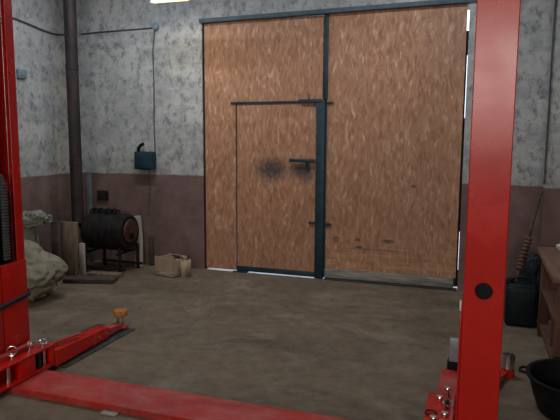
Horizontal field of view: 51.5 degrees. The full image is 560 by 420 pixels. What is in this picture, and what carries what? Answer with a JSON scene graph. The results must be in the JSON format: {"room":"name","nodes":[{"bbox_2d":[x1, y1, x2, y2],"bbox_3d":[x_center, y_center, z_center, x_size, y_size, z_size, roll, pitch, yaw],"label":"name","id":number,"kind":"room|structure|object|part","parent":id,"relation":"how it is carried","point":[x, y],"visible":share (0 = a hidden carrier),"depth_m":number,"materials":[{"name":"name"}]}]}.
{"room":"auto repair garage","nodes":[
{"label":"auto repair garage","id":0,"kind":"room"},
{"bbox_2d":[12,0,82,259],"bbox_3d":[-4.404,-0.604,1.984,0.300,3.750,11.020,3,8,19],"label":"wall","id":1,"kind":"structure","parent":0,"point":[41,97],"depth_m":6.56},
{"bbox_2d":[16,69,26,78],"bbox_3d":[-2.757,-1.454,6.198,0.038,0.095,0.120,3,8,19],"label":"wall socket","id":2,"kind":"object","parent":1,"relation":"attached to","point":[21,73],"visible":1,"depth_m":6.18,"materials":[{"name":"grey plastic"}]},
{"bbox_2d":[13,17,63,34],"bbox_3d":[-2.688,-2.044,6.341,0.028,0.148,1.453,3,8,19],"label":"cable","id":3,"kind":"object","parent":1,"relation":"attached to","point":[13,17],"visible":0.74,"depth_m":6.38,"materials":[{"name":"black rubber"}]},
{"bbox_2d":[0,259,550,419],"bbox_3d":[-0.875,1.546,0.883,7.880,0.200,11.330,3,8,19],"label":"floor","id":4,"kind":"structure","parent":0,"point":[339,349],"depth_m":4.39,"materials":[{"name":"concrete"}]},
{"bbox_2d":[23,227,39,245],"bbox_3d":[-2.705,0.426,6.178,0.278,0.670,0.267,3,8,19],"label":"sack","id":5,"kind":"object","parent":4,"relation":"on","point":[30,234],"visible":0.12,"depth_m":6.10,"materials":[{"name":"beige fabric"}]},
{"bbox_2d":[23,210,52,227],"bbox_3d":[-2.615,0.089,6.039,0.567,0.175,0.322,3,8,19],"label":"crumpled bag","id":6,"kind":"object","parent":5,"relation":"on","point":[38,217],"visible":0.66,"depth_m":5.93,"materials":[{"name":"beige fabric"}]},
{"bbox_2d":[24,240,67,301],"bbox_3d":[-2.511,0.556,5.549,0.907,0.572,0.763,3,8,19],"label":"sack","id":7,"kind":"object","parent":4,"relation":"on","point":[45,269],"visible":0.55,"depth_m":5.38,"materials":[{"name":"beige fabric"}]},
{"bbox_2d":[51,221,61,258],"bbox_3d":[-2.443,0.432,6.341,0.102,0.622,0.068,3,8,19],"label":"board","id":8,"kind":"object","parent":4,"relation":"on","point":[55,225],"visible":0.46,"depth_m":6.31,"materials":[{"name":"brown wood"}]},
{"bbox_2d":[60,221,77,275],"bbox_3d":[-2.347,0.429,6.447,0.210,0.602,0.089,3,8,19],"label":"plank","id":9,"kind":"object","parent":4,"relation":"on","point":[69,230],"visible":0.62,"depth_m":6.41,"materials":[{"name":"brown wood"}]},
{"bbox_2d":[79,243,85,274],"bbox_3d":[-2.203,0.548,6.471,0.060,0.360,0.040,3,8,19],"label":"short slat","id":10,"kind":"object","parent":4,"relation":"on","point":[82,254],"visible":1,"depth_m":6.45,"materials":[{"name":"brown wood"}]},
{"bbox_2d":[86,173,93,261],"bbox_3d":[-2.326,0.098,7.112,0.055,1.090,0.030,3,8,19],"label":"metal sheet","id":11,"kind":"object","parent":4,"relation":"on","point":[88,176],"visible":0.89,"depth_m":7.07,"materials":[{"name":"grey metal"}]},
{"bbox_2d":[63,275,117,283],"bbox_3d":[-2.016,0.743,6.176,0.540,0.050,0.160,1,7,2],"label":"plank","id":12,"kind":"object","parent":4,"relation":"on","point":[69,279],"visible":0.91,"depth_m":6.10,"materials":[{"name":"brown wood"}]},
{"bbox_2d":[55,324,134,367],"bbox_3d":[-1.473,1.000,4.338,0.368,0.008,0.840,3,8,19],"label":"rubber mat","id":13,"kind":"object","parent":4,"relation":"on","point":[122,332],"visible":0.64,"depth_m":4.29,"materials":[{"name":"rubber"}]},
{"bbox_2d":[88,271,122,278],"bbox_3d":[-1.929,0.715,6.398,0.360,0.050,0.120,2,7,13],"label":"plank","id":14,"kind":"object","parent":4,"relation":"on","point":[92,273],"visible":0.76,"depth_m":6.36,"materials":[{"name":"brown wood"}]},
{"bbox_2d":[78,212,142,271],"bbox_3d":[-1.976,0.362,6.711,0.684,0.671,0.432,3,8,19],"label":"stove","id":15,"kind":"object","parent":4,"relation":"on","point":[120,232],"visible":0.87,"depth_m":6.54,"materials":[{"name":"metal"}]},
{"bbox_2d":[63,0,83,222],"bbox_3d":[-2.302,-1.435,6.439,0.142,3.180,0.142,3,8,19],"label":"flue pipe","id":16,"kind":"object","parent":15,"relation":"attached to","point":[69,6],"visible":0.99,"depth_m":6.43,"materials":[{"name":"metal"}]},
{"bbox_3d":[-2.224,0.558,6.629,0.028,0.300,0.028,3,8,19],"label":"leg","id":17,"kind":"part","parent":15,"relation":"part of","materials":[{"name":"metal"}]},
{"bbox_2d":[90,207,119,214],"bbox_3d":[-2.016,0.013,6.659,0.398,0.079,0.068,3,8,19],"label":"chain","id":18,"kind":"object","parent":15,"relation":"on","point":[98,210],"visible":1,"depth_m":6.64,"materials":[{"name":"black metal"}]},
{"bbox_3d":[-2.107,0.516,6.967,0.028,0.300,0.028,3,8,19],"label":"leg","id":19,"kind":"part","parent":15,"relation":"part of","materials":[{"name":"metal"}]},
{"bbox_3d":[-1.934,0.555,6.720,0.550,0.186,0.384,3,8,19],"label":"stand rail","id":20,"kind":"part","parent":15,"relation":"part of","materials":[{"name":"metal"}]},
{"bbox_3d":[-1.788,0.579,6.481,0.028,0.300,0.028,3,8,19],"label":"leg","id":21,"kind":"part","parent":15,"relation":"part of","materials":[{"name":"metal"}]},
{"bbox_3d":[-1.697,0.237,6.599,0.026,0.268,0.270,3,8,19],"label":"door","id":22,"kind":"part","parent":15,"relation":"part of","materials":[{"name":"red metal"}]},
{"bbox_3d":[-1.672,0.537,6.819,0.028,0.300,0.028,3,8,19],"label":"leg","id":23,"kind":"part","parent":15,"relation":"part of","materials":[{"name":"metal"}]},
{"bbox_2d":[134,215,142,266],"bbox_3d":[-1.701,0.369,6.926,0.140,0.609,0.120,3,8,19],"label":"board","id":24,"kind":"object","parent":4,"relation":"on","point":[138,218],"visible":0.61,"depth_m":6.89,"materials":[{"name":"brown wood"}]},
{"bbox_2d":[148,236,153,265],"bbox_3d":[-1.549,0.490,6.957,0.060,0.360,0.034,3,8,19],"label":"dark slat","id":25,"kind":"object","parent":4,"relation":"on","point":[150,238],"visible":1,"depth_m":6.95,"materials":[{"name":"brown wood"}]},
{"bbox_2d":[154,253,186,277],"bbox_3d":[-1.224,0.611,6.512,0.270,0.235,0.240,5,8,31],"label":"cardboard box","id":26,"kind":"object","parent":4,"relation":"on","point":[166,265],"visible":0.88,"depth_m":6.42,"materials":[{"name":"brown cardboard"}]},
{"bbox_2d":[3,370,348,419],"bbox_3d":[-0.409,1.131,3.216,3.230,0.042,0.330,3,8,19],"label":"base plate","id":27,"kind":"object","parent":4,"relation":"on","point":[114,398],"depth_m":3.33,"materials":[{"name":"red metal"}]},
{"bbox_2d":[0,0,24,264],"bbox_3d":[-1.763,-0.407,3.509,0.300,2.919,0.305,3,8,19],"label":"lift post","id":28,"kind":"object","parent":27,"relation":"on","point":[11,214],"visible":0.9,"depth_m":3.59,"materials":[{"name":"red metal"}]},
{"bbox_3d":[-1.705,0.040,3.529,0.033,0.554,0.110,4,8,25],"label":"hose chain","id":29,"kind":"part","parent":28,"relation":"part of","materials":[{"name":"grey plastic"}]},
{"bbox_2d":[0,259,54,392],"bbox_3d":[-1.685,0.694,3.531,0.215,0.715,0.620,3,8,19],"label":"carriage","id":30,"kind":"object","parent":28,"relation":"attached to","point":[20,359],"visible":1,"depth_m":3.61,"materials":[{"name":"red metal"}]},
{"bbox_3d":[-1.728,0.670,3.446,0.017,0.645,0.198,3,8,19],"label":"plate","id":31,"kind":"part","parent":30,"relation":"part of","materials":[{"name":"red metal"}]},
{"bbox_3d":[-1.661,0.645,3.645,0.014,0.645,0.210,3,8,19],"label":"plate","id":32,"kind":"part","parent":30,"relation":"part of","materials":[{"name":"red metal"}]},
{"bbox_3d":[-1.639,0.919,3.544,0.115,0.014,0.620,3,8,19],"label":"plate","id":33,"kind":"part","parent":30,"relation":"part of","materials":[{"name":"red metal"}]},
{"bbox_3d":[-1.639,1.044,3.560,0.115,0.014,0.620,3,8,19],"label":"plate","id":34,"kind":"part","parent":30,"relation":"part of","materials":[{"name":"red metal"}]},
{"bbox_2d":[50,308,128,365],"bbox_3d":[-1.401,0.920,4.282,0.127,0.141,0.913,3,8,17],"label":"swing arm","id":35,"kind":"object","parent":30,"relation":"attached to","point":[66,348],"visible":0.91,"depth_m":4.15,"materials":[{"name":"red metal"}]},
{"bbox_2d":[457,0,520,419],"bbox_3d":[0.939,-0.275,2.587,0.290,2.919,0.305,3,8,19],"label":"lift post","id":36,"kind":"object","parent":27,"relation":"on","point":[497,21],"visible":1,"depth_m":2.48,"materials":[{"name":"red metal"}]},
{"bbox_2d":[423,300,462,419],"bbox_3d":[0.772,0.803,2.763,0.157,0.700,0.600,3,8,19],"label":"carriage","id":37,"kind":"object","parent":36,"relation":"attached to","point":[438,406],"visible":0.97,"depth_m":2.87,"materials":[{"name":"red metal"}]},
{"bbox_3d":[0.768,1.018,2.792,0.150,0.014,0.600,3,8,19],"label":"plate","id":38,"kind":"part","parent":37,"relation":"part of","materials":[{"name":"red metal"}]},
{"bbox_3d":[0.849,0.734,2.749,0.009,0.560,0.260,3,8,19],"label":"plate","id":39,"kind":"part","parent":37,"relation":"part of","materials":[{"name":"red metal"}]},
{"bbox_2d":[437,337,515,395],"bbox_3d":[1.129,0.956,3.494,0.272,0.335,1.003,6,9,39],"label":"swing arm","id":40,"kind":"object","parent":37,"relation":"attached to","point":[448,377],"visible":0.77,"depth_m":3.52,"materials":[{"name":"red metal"}]},
{"bbox_2d":[501,367,514,377],"bbox_3d":[1.494,1.063,3.804,0.084,0.050,0.084,3,8,19],"label":"socket","id":41,"kind":"object","parent":40,"relation":"attached to","point":[510,371],"depth_m":3.76,"materials":[{"name":"red metal"}]},
{"bbox_2d":[501,352,515,370],"bbox_3d":[1.494,0.990,3.795,0.084,0.094,0.084,3,8,19],"label":"socket","id":42,"kind":"object","parent":40,"relation":"attached to","point":[508,359],"depth_m":3.77,"materials":[{"name":"silver metal"}]},
{"bbox_2d":[180,259,190,277],"bbox_3d":[-1.038,0.644,6.400,0.119,0.200,0.061,-2,7,-15],"label":"cardboard offcut","id":43,"kind":"object","parent":4,"relation":"on","point":[185,266],"visible":1,"depth_m":6.38,"materials":[{"name":"beige cardboard"}]},
{"bbox_2d":[504,275,538,327],"bbox_3d":[2.008,0.750,4.834,0.250,0.417,0.180,3,8,19],"label":"jerrycan","id":44,"kind":"object","parent":4,"relation":"on","point":[521,297],"visible":1,"depth_m":4.76,"materials":[{"name":"black plastic"}]},
{"bbox_3d":[2.009,0.581,4.812,0.168,0.076,0.027,3,8,19],"label":"handle","id":45,"kind":"part","parent":44,"relation":"part of","materials":[{"name":"black plastic"}]},
{"bbox_2d":[515,190,542,280],"bbox_3d":[2.158,0.374,5.125,0.587,1.080,0.075,-6,9,-39],"label":"leaning pole","id":46,"kind":"object","parent":4,"relation":"on","point":[525,249],"visible":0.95,"depth_m":5.12,"materials":[{"name":"brown wood"}]},
{"bbox_2d":[518,252,540,318],"bbox_3d":[2.202,0.649,5.032,0.261,0.570,0.225,3,8,19],"label":"bag","id":47,"kind":"object","parent":4,"relation":"on","point":[531,268],"visible":0.26,"depth_m":4.95,"materials":[{"name":"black plastic"}]},
{"bbox_2d":[518,358,559,419],"bbox_3d":[1.679,1.047,3.270,0.555,0.218,0.555,-3,8,-23],"label":"basin","id":48,"kind":"object","parent":4,"relation":"on","point":[543,374],"visible":1,"depth_m":3.29,"materials":[{"name":"plastic"}]},
{"bbox_3d":[1.428,0.936,3.410,0.052,0.016,0.105,5,8,31],"label":"handle","id":49,"kind":"part","parent":48,"relation":"part of","materials":[{"name":"black plastic"}]},
{"bbox_2d":[537,246,559,358],"bbox_3d":[2.216,0.715,3.975,0.785,0.705,1.070,3,8,19],"label":"wooden workbench","id":50,"kind":"object","parent":4,"relation":"on","point":[549,300],"visible":0.88,"depth_m":4.16,"materials":[{"name":"brown wood"}]},
{"bbox_3d":[2.066,0.664,4.532,0.070,0.665,0.050,3,8,19],"label":"leg","id":51,"kind":"part","parent":50,"relation":"part of","materials":[{"name":"brown wood"}]},
{"bbox_2d":[539,324,552,358],"bbox_3d":[2.214,0.972,4.013,0.690,0.025,0.900,3,8,19],"label":"shelf","id":52,"kind":"object","parent":50,"relation":"attached to","point":[545,328],"depth_m":4.25,"materials":[{"name":"brown wood"}]},
{"bbox_2d":[542,289,556,321],"bbox_3d":[2.215,0.694,3.978,0.690,0.025,0.900,3,8,19],"label":"shelf","id":53,"kind":"object","parent":50,"relation":"attached to","point":[549,295],"depth_m":4.21,"materials":[{"name":"brown wood"}]},
{"bbox_3d":[1.759,0.775,3.639,0.070,0.665,0.050,3,8,19],"label":"leg","id":54,"kind":"part","parent":50,"relation":"part of","materials":[{"name":"brown wood"}]},
{"bbox_2d":[76,0,552,291],"bbox_3d":[1.028,-1.100,6.133,7.880,3.750,0.400,3,8,19],"label":"wall","id":55,"kind":"structure","parent":0,"point":[116,67],"depth_m":6.72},
{"bbox_2d":[97,190,108,200],"bbox_3d":[-2.175,-0.180,7.120,0.150,0.120,0.028,3,8,19],"label":"wall plate","id":56,"kind":"object","parent":55,"relation":"attached to","point":[101,194],"visible":1,"depth_m":7.11,"materials":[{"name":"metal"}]},
{"bbox_2d":[81,27,151,34],"bbox_3d":[-1.922,-2.098,6.798,0.980,0.034,0.018,3,8,19],"label":"cable","id":57,"kind":"object","parent":55,"relation":"attached to","point":[149,27],"visible":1,"depth_m":6.79,"materials":[{"name":"black rubber"}]},
{"bbox_2d":[134,142,155,169],"bbox_3d":[-1.585,-0.635,6.814,0.240,0.318,0.116,3,8,19],"label":"switch box","id":58,"kind":"object","parent":55,"relation":"attached to","point":[143,160],"visible":1,"depth_m":6.77,"materials":[{"name":"teal metal"}]},
{"bbox_2d":[148,177,149,214],"bbox_3d":[-1.558,-0.205,6.908,0.030,0.553,0.012,3,8,19],"label":"hanging cable","id":59,"kind":"object","parent":58,"relation":"hanging from","point":[149,177],"visible":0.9,"depth_m":6.90,"materials":[{"name":"black rubber"}]},
{"bbox_2d":[152,30,155,151],"bbox_3d":[-1.453,-1.381,6.730,0.048,1.401,0.013,3,8,19],"label":"cable","id":60,"kind":"object","parent":55,"relation":"attached to","point":[154,30],"visible":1,"depth_m":6.74,"materials":[{"name":"black rubber"}]},
{"bbox_2d":[152,23,158,29],"bbox_3d":[-1.422,-2.093,6.620,0.080,0.080,0.034,3,8,19],"label":"junction box","id":61,"kind":"object","parent":55,"relation":"attached to","point":[155,26],"visible":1,"depth_m":6.61,"materials":[{"name":"grey plastic"}]},
{"bbox_2d":[202,24,207,268],"bbox_3d":[-0.850,-0.695,6.691,0.014,2.785,0.100,3,8,19],"label":"door frame","id":62,"kind":"structure","parent":55,"relation":"attached to","point":[206,267],"depth_m":6.64,"materials":[{"name":"metal"}]},
{"bbox_2d":[204,14,328,269],"bbox_3d":[-0.177,-0.681,6.446,1.450,2.794,0.090,3,8,19],"label":"gate leaf","id":63,"kind":"object","parent":55,"relation":"attached to","point":[279,59],"visible":0.98,"depth_m":6.41,"materials":[{"name":"brown wood board"},{"name":"dark teal steel"}]},
{"bbox_3d":[-0.196,-0.685,6.478,1.395,2.774,0.040,3,8,19],"label":"frame","id":64,"kind":"part","parent":63,"relation":"part of","materials":[{"name":"wood"}]},
{"bbox_2d":[231,93,326,278],"bbox_3d":[-0.034,-0.261,6.404,1.108,1.998,0.094,3,8,19],"label":"door","id":65,"kind":"structure","parent":63,"relation":"attached to","point":[282,145],"depth_m":6.41,"materials":[{"name":"brown wood"}]},
{"bbox_3d":[-0.081,-1.173,6.316,0.990,0.029,0.016,3,8,19],"label":"rail","id":66,"kind":"part","parent":65,"relation":"part of","materials":[{"name":"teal metal"}]},
{"bbox_3d":[-0.052,0.692,6.556,0.938,0.064,0.040,3,8,19],"label":"frame","id":67,"kind":"part","parent":65,"relation":"part of","materials":[{"name":"teal metal"}]},
{"bbox_3d":[0.241,-0.534,6.261,0.280,0.042,0.060,3,8,19],"label":"handle","id":68,"kind":"part","parent":65,"relation":"part of","materials":[{"name":"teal metal"}]},
{"bbox_3d":[0.433,-0.208,6.267,0.093,1.931,0.058,3,8,19],"label":"closing post","id":69,"kind":"part","parent":65,"relation":"part of","materials":[{"name":"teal metal"}]},
{"bbox_2d":[199,0,476,23],"bbox_3d":[0.496,-2.051,6.000,2.920,0.080,0.090,3,8,19],"label":"lintel","id":70,"kind":"object","parent":55,"relation":"attached to","point":[316,12],"visible":1,"depth_m":5.94,"materials":[{"name":"metal"}]},
{"bbox_2d":[324,4,468,287],"bbox_3d":[1.139,-0.617,6.006,1.455,2.825,0.100,3,8,19],"label":"gate leaf","id":71,"kind":"object","parent":70,"relation":"attached to","point":[395,103],"visible":0.89,"depth_m":5.95,"materials":[{"name":"brown wood"}]},
{"bbox_2d":[323,277,456,290],"bbox_3d":[1.143,0.807,6.145,1.395,0.064,0.074,3,8,19],"label":"trim","id":72,"kind":"structure","parent":55,"relation":"attached to","point":[324,278],"depth_m":6.10,"materials":[{"name":"black metal"}]},
{"bbox_2d":[538,0,559,289],"bbox_3d":[3.409,-0.940,4.976,2.020,3.750,0.270,3,8,19],"label":"wall","id":73,"kind":"structure","parent":55,"relation":"attached to","point":[549,225],"depth_m":5.24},
{"bbox_2d":[543,0,556,184],"bbox_3d":[2.402,-1.506,5.100,0.020,2.570,0.016,3,8,19],"label":"cable","id":74,"kind":"object","parent":55,"relation":"attached to","point":[555,0],"visible":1,"depth_m":5.15,"materials":[{"name":"black rubber"}]},
{"bbox_3d":[-0.791,-2.395,0.569,7.880,0.200,11.720,3,8,19],"label":"ceiling","id":75,"kind":"structure","parent":0,"visible":0},
{"bbox_2d":[151,0,191,3],"bbox_3d":[-1.091,-2.516,5.758,0.460,0.870,0.100,3,8,19],"label":"lamp","id":76,"kind":"object","parent":75,"relation":"hanging from","point":[152,1],"visible":1,"depth_m":5.82,"materials":[{"name":"white plastic"}]},
{"label":"outside","id":77,"kind":"structure","parent":0,"visible":0},
{"bbox_2d":[207,232,459,287],"bbox_3d":[2.782,0.051,12.920,15.000,0.217,13.990,3,8,19],"label":"ground","id":78,"kind":"structure","parent":77,"point":[459,232],"depth_m":6.62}
]}

